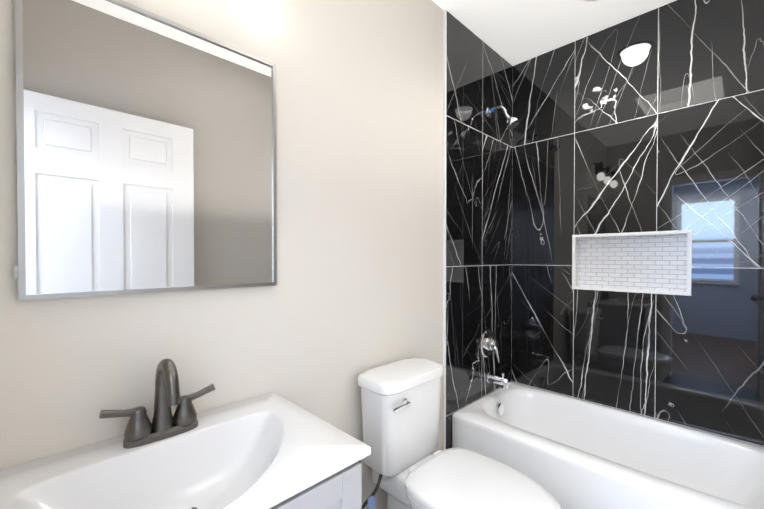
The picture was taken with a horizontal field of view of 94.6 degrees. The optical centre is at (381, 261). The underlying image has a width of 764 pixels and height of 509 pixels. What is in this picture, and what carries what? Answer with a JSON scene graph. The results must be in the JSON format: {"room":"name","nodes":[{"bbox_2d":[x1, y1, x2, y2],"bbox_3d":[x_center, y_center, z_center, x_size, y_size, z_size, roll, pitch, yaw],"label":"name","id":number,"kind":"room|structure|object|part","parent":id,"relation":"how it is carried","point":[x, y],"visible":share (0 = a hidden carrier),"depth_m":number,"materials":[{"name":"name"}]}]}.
{"room":"bathroom","nodes":[
{"label":"bathroom","id":0,"kind":"room"},
{"bbox_2d":[0,0,443,508],"bbox_3d":[-0.042,-0.035,1.585,2.700,2.560,0.120,-1,1,-45],"label":"wall","id":1,"kind":"structure","parent":0,"point":[337,310],"depth_m":1.26,"materials":[{"name":"beige paint"}]},
{"bbox_2d":[13,0,276,300],"bbox_3d":[-0.571,-0.284,0.961,0.605,0.730,0.021,-1,1,-45],"label":"mirror","id":2,"kind":"object","parent":1,"relation":"attached to","point":[146,153],"visible":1,"depth_m":0.90,"materials":[{"name":"clear glass"}]},
{"bbox_2d":[443,9,446,449],"bbox_3d":[0.330,-0.038,1.858,0.011,2.560,0.012,-1,1,-45],"label":"trim","id":3,"kind":"structure","parent":1,"relation":"attached to","point":[444,203],"depth_m":1.85,"materials":[{"name":"white paint"}]},
{"bbox_2d":[446,11,512,448],"bbox_3d":[0.607,-0.041,2.132,0.768,2.560,0.010,-1,1,-45],"label":"wall tile","id":4,"kind":"structure","parent":1,"relation":"attached to","point":[479,80],"depth_m":2.06,"materials":[{"name":"tile"}]},
{"bbox_2d":[480,329,499,362],"bbox_3d":[0.679,0.511,2.142,0.170,0.188,0.086,-1,1,-45],"label":"shower valve","id":5,"kind":"object","parent":4,"relation":"attached to","point":[489,343],"visible":1,"depth_m":2.13,"materials":[{"name":"silver metal"}]},
{"bbox_2d":[485,372,509,388],"bbox_3d":[0.700,0.708,2.130,0.062,0.087,0.137,-1,1,-45],"label":"tub spout","id":6,"kind":"object","parent":4,"relation":"attached to","point":[503,381],"visible":1,"depth_m":2.11,"materials":[{"name":"silver metal"}]},
{"bbox_2d":[486,106,519,129],"bbox_3d":[0.717,-0.859,2.090,0.076,0.171,0.194,-1,1,-45],"label":"shower head","id":7,"kind":"object","parent":4,"relation":"attached to","point":[512,122],"visible":1,"depth_m":2.06},
{"bbox_2d":[432,0,675,65],"bbox_3d":[0.456,-1.359,1.064,2.700,0.100,1.540,-1,1,-45],"label":"ceiling","id":8,"kind":"structure","parent":0,"point":[513,32],"depth_m":1.92,"materials":[{"name":"paint"}]},
{"bbox_2d":[511,0,763,446],"bbox_3d":[1.376,-0.039,1.984,0.120,2.560,1.540,-1,1,-45],"label":"wall","id":9,"kind":"structure","parent":0,"point":[651,120],"depth_m":1.85,"materials":[{"name":"tile"}]},
{"bbox_2d":[576,233,687,291],"bbox_3d":[1.376,0.002,1.972,0.097,0.322,0.539,-1,1,-45],"label":"shower niche","id":10,"kind":"object","parent":9,"relation":"attached to","point":[657,262],"visible":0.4,"depth_m":1.98,"materials":[{"name":"white tile"}]},
{"bbox_2d":[572,230,691,295],"bbox_3d":[1.343,0.002,1.939,0.015,0.326,0.543,-1,1,-45],"label":"trim","id":11,"kind":"structure","parent":9,"relation":"attached to","point":[689,258],"depth_m":1.89,"materials":[{"name":"white tile"}]},
{"bbox_3d":[0.456,1.281,1.094,2.700,0.060,1.540,-1,1,-45],"label":"floor","id":12,"kind":"structure","parent":0,"visible":0},
{"bbox_2d":[0,358,370,508],"bbox_3d":[-0.436,0.746,0.764,0.697,1.017,0.506,-1,1,-45],"label":"bathroom vanity","id":13,"kind":"object","parent":12,"relation":"on","point":[272,450],"visible":1,"depth_m":0.82,"materials":[{"name":"ceramic"}]},
{"bbox_2d":[99,358,214,448],"bbox_3d":[-0.525,0.338,0.862,0.251,0.202,0.145,-1,1,-45],"label":"faucet","id":14,"kind":"object","parent":13,"relation":"on","point":[166,430],"depth_m":0.87,"materials":[{"name":"grey metal"}]},
{"bbox_2d":[358,357,561,508],"bbox_3d":[0.248,0.848,1.279,0.425,0.803,0.737,-1,1,-45],"label":"toilet","id":15,"kind":"object","parent":12,"relation":"on","point":[400,402],"visible":1,"depth_m":1.32,"materials":[{"name":"white ceramic"}]},
{"bbox_3d":[0.068,0.534,1.307,0.094,0.032,0.028,-1,1,-45],"label":"lever","id":16,"kind":"part","parent":15,"relation":"part of","materials":[{"name":"silver metal"}]},
{"bbox_2d":[452,382,763,508],"bbox_3d":[1.083,1.033,1.701,0.706,0.422,1.284,-1,1,-45],"label":"bathtub","id":17,"kind":"object","parent":12,"relation":"on","point":[565,452],"visible":0.96,"depth_m":1.68,"materials":[{"name":"ceramic"}]}
]}

